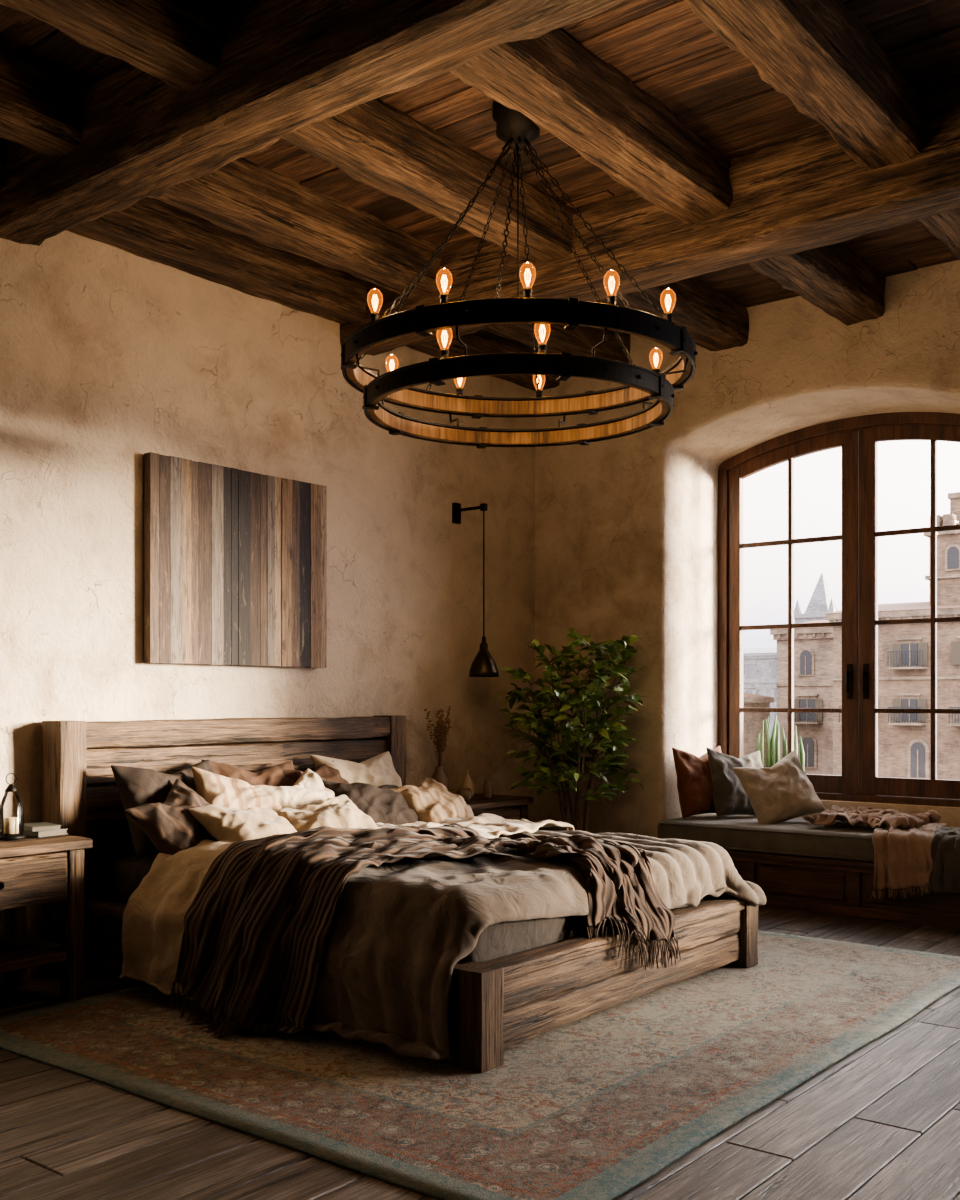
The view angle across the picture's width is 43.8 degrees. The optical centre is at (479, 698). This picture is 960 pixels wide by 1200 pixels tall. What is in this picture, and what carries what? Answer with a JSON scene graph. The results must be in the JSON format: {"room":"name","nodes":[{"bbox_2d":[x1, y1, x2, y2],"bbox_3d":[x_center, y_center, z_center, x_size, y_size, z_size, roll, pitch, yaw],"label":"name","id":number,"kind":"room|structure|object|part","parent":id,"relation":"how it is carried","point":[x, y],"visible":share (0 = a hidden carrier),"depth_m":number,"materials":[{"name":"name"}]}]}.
{"room":"bedroom","nodes":[
{"label":"bedroom","id":0,"kind":"room"},
{"bbox_2d":[0,230,534,981],"bbox_3d":[-1.982,-0.570,5.282,0.200,3.940,9.200,0,0,38],"label":"wall","id":1,"kind":"structure","parent":0,"point":[111,356],"depth_m":5.97,"materials":[{"name":"paint"}]},
{"bbox_2d":[144,452,326,667],"bbox_3d":[-1.209,-0.661,6.041,0.066,0.985,1.138,0,0,38],"label":"wall art","id":2,"kind":"object","parent":1,"relation":"attached to","point":[235,560],"visible":1,"depth_m":5.96},
{"bbox_2d":[452,503,498,676],"bbox_3d":[-0.029,-0.675,7.319,0.321,1.080,0.186,0,0,38],"label":"pendant lamp","id":3,"kind":"object","parent":1,"relation":"attached to","point":[483,664],"visible":1,"depth_m":7.26,"materials":[{"name":"black metal"}]},
{"bbox_3d":[0.023,-0.258,7.277,0.186,0.245,0.186,0,0,38],"label":"lamp shade","id":4,"kind":"part","parent":3,"relation":"part of","materials":[{"name":"brown metal"}]},
{"bbox_2d":[0,906,959,1199],"bbox_3d":[1.044,1.215,2.951,7.440,0.030,8.920,0,0,38],"label":"floor","id":5,"kind":"structure","parent":0,"point":[882,1121],"depth_m":3.27,"materials":[{"name":"brown wood"}]},
{"bbox_2d":[0,835,92,1001],"bbox_3d":[-1.990,0.877,4.631,0.521,0.647,0.770,0,0,38],"label":"nightstand","id":6,"kind":"object","parent":5,"relation":"on","point":[33,870],"visible":0.98,"depth_m":4.72,"materials":[{"name":"brown wood"}]},
{"bbox_3d":[-1.796,0.700,4.476,0.020,0.032,0.032,0,0,38],"label":"knob","id":7,"kind":"part","parent":6,"relation":"part of","materials":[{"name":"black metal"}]},
{"bbox_2d":[0,773,25,839],"bbox_3d":[-1.850,0.421,4.710,0.110,0.259,0.110,0,0,38],"label":"candle lantern","id":8,"kind":"object","parent":6,"relation":"on","point":[11,828],"visible":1,"depth_m":4.69,"materials":[{"name":"black metal"}]},
{"bbox_2d":[4,817,18,833],"bbox_3d":[-1.850,0.498,4.710,0.056,0.063,0.056,0,0,38],"label":"candle","id":9,"kind":"object","parent":8,"relation":"on","point":[11,824],"depth_m":4.69,"materials":[{"name":"wax"}]},
{"bbox_3d":[-1.850,0.453,4.710,0.094,0.165,0.094,0,0,38],"label":"lantern glass","id":10,"kind":"part","parent":8,"relation":"part of","materials":[{"name":"white"}]},
{"bbox_3d":[-1.987,0.700,4.628,0.468,0.190,0.706,0,0,38],"label":"drawer","id":11,"kind":"part","parent":6,"relation":"part of","materials":[{"name":"brown wood"}]},
{"bbox_2d":[20,822,67,837],"bbox_3d":[-1.791,0.530,4.849,0.187,0.040,0.149,0,0,36],"label":"book stack","id":12,"kind":"object","parent":6,"relation":"on","point":[41,829],"visible":0.79,"depth_m":4.79,"materials":[{"name":"beige paper"}]},
{"bbox_2d":[0,930,959,1199],"bbox_3d":[0.213,1.194,4.857,2.672,0.012,3.524,0,0,38],"label":"area rug","id":13,"kind":"object","parent":5,"relation":"on","point":[595,1106],"visible":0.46,"depth_m":3.84,"materials":[{"name":"beige carpet"}]},
{"bbox_2d":[41,715,757,1072],"bbox_3d":[-0.296,0.646,5.302,2.368,1.105,2.205,0,0,38],"label":"bed","id":14,"kind":"object","parent":13,"relation":"on","point":[522,980],"visible":0.37,"depth_m":5.11,"materials":[{"name":"brown wood"}]},
{"bbox_2d":[111,759,215,857],"bbox_3d":[-1.361,0.478,5.351,0.215,0.427,0.583,-28,-15,29],"label":"bed pillow","id":15,"kind":"object","parent":14,"relation":"on","point":[136,786],"depth_m":5.16,"materials":[{"name":"brown fabric"}]},
{"bbox_2d":[124,779,216,854],"bbox_3d":[-1.258,0.535,5.091,0.185,0.389,0.428,-46,-2,21],"label":"bed pillow","id":16,"kind":"object","parent":14,"relation":"on","point":[169,825],"depth_m":4.94,"materials":[{"name":"brown fabric"}]},
{"bbox_2d":[191,766,281,809],"bbox_3d":[-1.073,0.509,5.428,0.486,0.389,0.198,19,-51,-42],"label":"bed pillow","id":17,"kind":"object","parent":14,"relation":"on","point":[219,790],"depth_m":5.36,"materials":[{"name":"beige fabric"}]},
{"bbox_3d":[-1.157,0.498,5.987,0.144,0.810,1.950,0,0,38],"label":"headboard","id":18,"kind":"part","parent":14,"relation":"part of","materials":[{"name":"brown wood"}]},
{"bbox_2d":[188,805,296,841],"bbox_3d":[-0.984,0.568,5.154,0.350,0.184,0.486,31,8,26],"label":"bed pillow","id":19,"kind":"object","parent":14,"relation":"on","point":[222,823],"depth_m":5.01,"materials":[{"name":"beige fabric"}]},
{"bbox_2d":[201,759,294,786],"bbox_3d":[-1.067,0.489,5.756,0.202,0.428,0.545,-33,-24,36],"label":"bed pillow","id":20,"kind":"object","parent":14,"relation":"on","point":[271,776],"depth_m":5.75,"materials":[{"name":"brown fabric"}]},
{"bbox_2d":[262,768,334,808],"bbox_3d":[-0.831,0.520,5.670,0.191,0.369,0.447,-45,-11,26],"label":"bed pillow","id":21,"kind":"object","parent":14,"relation":"on","point":[309,789],"depth_m":5.61,"materials":[{"name":"beige fabric"}]},
{"bbox_2d":[282,757,348,782],"bbox_3d":[-0.810,0.498,6.011,0.193,0.408,0.506,-36,-14,31],"label":"bed pillow","id":22,"kind":"object","parent":14,"relation":"on","point":[327,773],"depth_m":6.04,"materials":[{"name":"brown fabric"}]},
{"bbox_2d":[273,795,378,831],"bbox_3d":[-0.708,0.562,5.416,0.447,0.186,0.350,-10,34,-37],"label":"bed pillow","id":23,"kind":"object","parent":14,"relation":"on","point":[339,811],"depth_m":5.35,"materials":[{"name":"beige fabric"}]},
{"bbox_2d":[119,813,574,999],"bbox_3d":[-0.468,0.854,5.335,0.954,0.567,2.157,0,0,38],"label":"sheet","id":24,"kind":"object","parent":14,"relation":"on","point":[154,913],"visible":0.3,"depth_m":4.77,"materials":[{"name":"beige fabric"}]},
{"bbox_2d":[310,751,401,786],"bbox_3d":[-0.622,0.481,6.322,0.223,0.427,0.564,-33,-21,37],"label":"bed pillow","id":25,"kind":"object","parent":14,"relation":"on","point":[379,770],"depth_m":6.28,"materials":[{"name":"beige fabric"}]},
{"bbox_2d":[322,780,418,824],"bbox_3d":[-0.524,0.533,5.885,0.486,0.205,0.369,8,34,-43],"label":"bed pillow","id":26,"kind":"object","parent":14,"relation":"on","point":[384,805],"depth_m":5.81,"materials":[{"name":"brown fabric"}]},
{"bbox_3d":[-0.279,1.017,5.296,2.090,0.286,2.002,0,0,38],"label":"rail","id":27,"kind":"part","parent":14,"relation":"part of","materials":[{"name":"brown wood"}]},
{"bbox_3d":[-0.280,0.848,5.295,2.050,0.305,1.790,0,0,38],"label":"mattress","id":28,"kind":"part","parent":14,"relation":"part of","materials":[{"name":"fabric"}]},
{"bbox_2d":[170,823,680,1038],"bbox_3d":[-0.212,0.848,4.660,1.938,0.671,0.915,0,0,-13],"label":"throw blanket","id":29,"kind":"object","parent":14,"relation":"on","point":[258,922],"visible":1,"depth_m":4.45,"materials":[{"name":"brown fabric"}]},
{"bbox_2d":[390,778,474,823],"bbox_3d":[-0.256,0.548,6.133,0.369,0.184,0.428,39,21,20],"label":"bed pillow","id":30,"kind":"object","parent":14,"relation":"on","point":[431,800],"depth_m":6.03,"materials":[{"name":"beige fabric"}]},
{"bbox_2d":[138,829,765,1059],"bbox_3d":[-0.092,0.886,5.085,1.855,0.526,2.160,0,0,38],"label":"duvet","id":31,"kind":"object","parent":14,"relation":"on","point":[395,939],"visible":0.44,"depth_m":4.11,"materials":[{"name":"beige fabric"}]},
{"bbox_3d":[0.575,1.016,4.609,0.118,0.283,1.790,0,0,38],"label":"foot rail","id":32,"kind":"part","parent":14,"relation":"part of","materials":[{"name":"brown wood"}]},
{"bbox_2d":[465,793,532,819],"bbox_3d":[-0.066,0.894,7.080,0.481,0.612,0.640,0,0,38],"label":"nightstand","id":33,"kind":"object","parent":5,"relation":"on","point":[509,807],"visible":0.23,"depth_m":7.02,"materials":[{"name":"brown wood"}]},
{"bbox_2d":[424,706,450,791],"bbox_3d":[-0.230,0.312,6.976,0.173,0.544,0.152,0,0,38],"label":"vase","id":34,"kind":"object","parent":33,"relation":"on","point":[441,729],"visible":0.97,"depth_m":6.94,"materials":[{"name":"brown plant"}]},
{"bbox_2d":[457,788,471,800],"bbox_3d":[-0.089,0.549,6.843,0.090,0.070,0.090,0,0,38],"label":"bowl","id":35,"kind":"object","parent":33,"relation":"on","point":[466,793],"visible":0.81,"depth_m":6.81,"materials":[{"name":"brown ceramic"}]},
{"bbox_2d":[461,770,473,798],"bbox_3d":[-0.073,0.501,7.009,0.080,0.165,0.080,0,0,38],"label":"ceramic bottle","id":36,"kind":"object","parent":33,"relation":"on","point":[467,782],"visible":0.72,"depth_m":6.99,"materials":[{"name":"brown ceramic"}]},
{"bbox_2d":[483,779,492,798],"bbox_3d":[0.048,0.529,7.016,0.060,0.110,0.060,0,0,38],"label":"jar","id":37,"kind":"object","parent":33,"relation":"on","point":[487,786],"visible":1,"depth_m":6.99,"materials":[{"name":"brown ceramic"}]},
{"bbox_3d":[-0.064,0.733,7.078,0.428,0.190,0.576,0,0,38],"label":"drawer","id":38,"kind":"part","parent":33,"relation":"part of","materials":[{"name":"brown wood"}]},
{"bbox_2d":[465,793,532,810],"bbox_3d":[-0.066,0.814,7.080,0.481,0.453,0.640,0,0,38],"label":"shelf","id":39,"kind":"object","parent":33,"relation":"attached to","point":[499,802],"depth_m":7.00,"materials":[{"name":"brown wood"}]},
{"bbox_2d":[495,628,644,831],"bbox_3d":[0.554,0.400,7.233,1.042,1.601,0.983,0,0,35],"label":"potted ficus","id":40,"kind":"object","parent":5,"relation":"on","point":[574,761],"visible":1,"depth_m":7.16,"materials":[{"name":"plant"}]},
{"bbox_2d":[657,813,959,928],"bbox_3d":[2.047,0.973,7.072,1.890,0.455,0.802,0,0,38],"label":"window seat","id":41,"kind":"object","parent":5,"relation":"on","point":[797,863],"visible":0.6,"depth_m":6.74,"materials":[{"name":"brown wood"}]},
{"bbox_2d":[672,746,721,818],"bbox_3d":[1.412,0.520,7.536,0.447,0.437,0.186,0,0,-37],"label":"pillow","id":42,"kind":"object","parent":41,"relation":"on","point":[694,778],"visible":0.59,"depth_m":7.42,"materials":[{"name":"brown leather"}]},
{"bbox_2d":[706,747,762,816],"bbox_3d":[1.645,0.530,7.540,0.477,0.454,0.217,0,0,-31],"label":"pillow","id":43,"kind":"object","parent":41,"relation":"on","point":[729,796],"visible":0.66,"depth_m":7.44,"materials":[{"name":"grey fabric"}]},
{"bbox_2d":[732,750,825,823],"bbox_3d":[1.824,0.550,7.249,0.526,0.473,0.255,0,0,-15],"label":"pillow","id":44,"kind":"object","parent":41,"relation":"on","point":[781,792],"visible":1,"depth_m":7.19,"materials":[{"name":"beige fabric"}]},
{"bbox_2d":[657,813,959,861],"bbox_3d":[2.046,0.820,7.071,1.860,0.150,0.785,0,0,38],"label":"cushion","id":45,"kind":"object","parent":41,"relation":"on","point":[797,839],"depth_m":6.90,"materials":[{"name":"grey fabric"}]},
{"bbox_2d":[803,805,945,899],"bbox_3d":[2.287,0.865,6.798,0.855,0.447,0.790,0,0,38],"label":"throw blanket","id":46,"kind":"object","parent":41,"relation":"on","point":[901,841],"visible":0.95,"depth_m":6.44,"materials":[{"name":"brown fabric"}]},
{"bbox_2d":[872,823,945,889],"bbox_3d":[2.373,0.868,6.613,0.365,0.334,0.641,0,0,25],"label":"drape","id":47,"kind":"object","parent":46,"relation":"hanging from","point":[902,855],"depth_m":6.39,"materials":[{"name":"brown fabric"}]},
{"bbox_2d":[928,827,959,892],"bbox_3d":[2.548,0.856,6.384,0.244,0.320,0.483,0,0,27],"label":"throw blanket","id":48,"kind":"object","parent":41,"relation":"on","point":[944,876],"visible":1,"depth_m":6.23,"materials":[{"name":"grey fabric"}]},
{"bbox_2d":[0,0,959,307],"bbox_3d":[0.827,-2.359,2.719,7.490,0.062,8.285,0,0,39],"label":"ceiling","id":49,"kind":"structure","parent":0,"point":[666,51],"depth_m":4.65,"materials":[{"name":"brown wood"}]},
{"bbox_2d":[0,138,559,390],"bbox_3d":[-2.050,-2.219,4.894,0.260,0.302,8.108,0,0,39],"label":"joist","id":50,"kind":"object","parent":49,"relation":"attached to","point":[152,229],"depth_m":5.89,"materials":[{"name":"brown wood"}]},
{"bbox_2d":[0,0,625,245],"bbox_3d":[0.909,-2.157,2.781,7.540,0.433,0.316,0,0,39],"label":"ceiling beam","id":51,"kind":"structure","parent":49,"relation":"attached to","point":[287,66],"depth_m":3.98,"materials":[{"name":"brown wood"}]},
{"bbox_2d":[0,45,629,362],"bbox_3d":[-1.635,-2.233,4.564,0.273,0.274,8.108,0,0,39],"label":"joist","id":52,"kind":"object","parent":49,"relation":"attached to","point":[41,109],"depth_m":5.36,"materials":[{"name":"brown wood"}]},
{"bbox_2d":[0,0,748,350],"bbox_3d":[-0.993,-2.235,4.053,0.273,0.276,8.108,0,0,39],"label":"joist","id":53,"kind":"object","parent":49,"relation":"attached to","point":[178,43],"depth_m":4.76,"materials":[{"name":"brown wood"}]},
{"bbox_2d":[338,0,885,325],"bbox_3d":[-0.353,-2.235,3.544,0.274,0.272,8.108,0,0,39],"label":"joist","id":54,"kind":"object","parent":49,"relation":"attached to","point":[569,92],"depth_m":4.63,"materials":[{"name":"brown wood"}]},
{"bbox_2d":[340,88,959,355],"bbox_3d":[2.217,-2.158,4.426,7.540,0.434,0.324,0,0,39],"label":"ceiling beam","id":55,"kind":"structure","parent":49,"relation":"attached to","point":[803,193],"depth_m":5.15,"materials":[{"name":"brown wood"}]},
{"bbox_2d":[685,0,959,258],"bbox_3d":[0.290,-2.235,3.033,0.277,0.277,8.108,0,0,39],"label":"joist","id":56,"kind":"object","parent":49,"relation":"attached to","point":[818,54],"depth_m":4.10,"materials":[{"name":"brown wood"}]},
{"bbox_2d":[535,260,959,837],"bbox_3d":[1.948,-0.570,7.381,3.540,3.940,0.862,0,0,38],"label":"wall","id":57,"kind":"structure","parent":0,"point":[626,527],"depth_m":7.57,"materials":[{"name":"paint"}]},
{"bbox_2d":[729,428,858,794],"bbox_3d":[2.016,-0.549,7.749,0.888,2.296,0.112,0,0,38],"label":"leaf","id":58,"kind":"object","parent":57,"relation":"attached to","point":[848,782],"depth_m":7.68,"materials":[{"name":"brown wood"}]},
{"bbox_3d":[2.307,-0.110,7.482,0.034,0.220,0.057,0,0,38],"label":"handle","id":59,"kind":"part","parent":58,"relation":"part of","materials":[{"name":"black metal"}]},
{"bbox_2d":[718,412,959,806],"bbox_3d":[2.385,-0.540,7.496,1.920,2.470,0.122,0,0,38],"label":"frame","id":60,"kind":"object","parent":57,"relation":"attached to","point":[937,418],"visible":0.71,"depth_m":7.93,"materials":[{"name":"brown wood"}]},
{"bbox_2d":[800,800,959,826],"bbox_3d":[2.365,0.970,7.472,1.950,0.660,0.200,0,0,38],"label":"sill","id":61,"kind":"structure","parent":57,"relation":"attached to","point":[950,816],"depth_m":7.17,"materials":[{"name":"paint"}]},
{"bbox_2d":[859,424,959,798],"bbox_3d":[2.714,-0.549,7.193,0.888,2.296,0.112,0,0,38],"label":"leaf","id":62,"kind":"object","parent":57,"relation":"attached to","point":[870,783],"depth_m":7.41,"materials":[{"name":"brown wood"}]},
{"bbox_3d":[2.389,-0.110,7.417,0.034,0.220,0.057,0,0,38],"label":"handle","id":63,"kind":"part","parent":62,"relation":"part of","materials":[{"name":"black metal"}]},
{"bbox_3d":[2.527,0.740,7.707,1.840,0.080,0.390,0,0,39],"label":"trim","id":64,"kind":"structure","parent":57,"relation":"attached to","visible":0},
{"bbox_2d":[755,714,804,771],"bbox_3d":[2.033,0.401,8.106,0.410,0.593,0.220,0,0,38],"label":"potted plant","id":65,"kind":"object","parent":64,"relation":"on","point":[772,742],"visible":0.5,"depth_m":8.09,"materials":[{"name":"plant"}]},
{"bbox_3d":[1.007,-2.516,2.905,7.840,0.248,9.200,0,0,39],"label":"ceiling","id":66,"kind":"structure","parent":0,"visible":0},
{"bbox_2d":[341,100,696,448],"bbox_3d":[0.149,-1.725,4.679,1.379,1.240,1.381,0,0,-6],"label":"chandelier","id":67,"kind":"object","parent":66,"relation":"hanging from","point":[641,385],"visible":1,"depth_m":4.46,"materials":[{"name":"black metal"}]},
{"bbox_3d":[0.180,-1.343,4.675,1.169,0.253,1.377,0,0,0],"label":"bulb glass","id":68,"kind":"part","parent":67,"relation":"part of","materials":[{"name":"orange"}]},
{"label":"outside","id":69,"kind":"structure","parent":0,"visible":0},
{"bbox_3d":[65.808,13.400,146.987,240.000,0.400,288.000,0,0,39],"label":"ground","id":70,"kind":"structure","parent":69,"visible":0},
{"bbox_2d":[743,692,773,766],"bbox_3d":[6.044,6.300,84.062,25.400,13.800,12.900,0,0,38],"label":"apartment building","id":71,"kind":"structure","parent":70,"relation":"on","point":[752,721],"depth_m":79.30,"materials":[{"name":"beige stone"}]},
{"bbox_2d":[743,573,837,735],"bbox_3d":[32.460,0.500,140.163,36.900,25.400,44.200,0,0,39],"label":"apartment building","id":72,"kind":"structure","parent":70,"relation":"on","point":[759,664],"depth_m":149.75,"materials":[{"name":"grey stone"}]},
{"bbox_2d":[770,620,832,774],"bbox_3d":[24.869,3.850,81.866,5.200,18.700,12.900,0,0,39],"label":"apartment building","id":73,"kind":"structure","parent":70,"relation":"on","point":[813,647],"depth_m":77.35,"materials":[{"name":"beige stone"}]},
{"bbox_2d":[825,492,959,779],"bbox_3d":[30.497,0.900,65.889,18.900,24.600,12.900,0,0,38],"label":"apartment building","id":74,"kind":"structure","parent":70,"relation":"on","point":[904,650],"depth_m":64.68,"materials":[{"name":"beige stone"}]}
]}

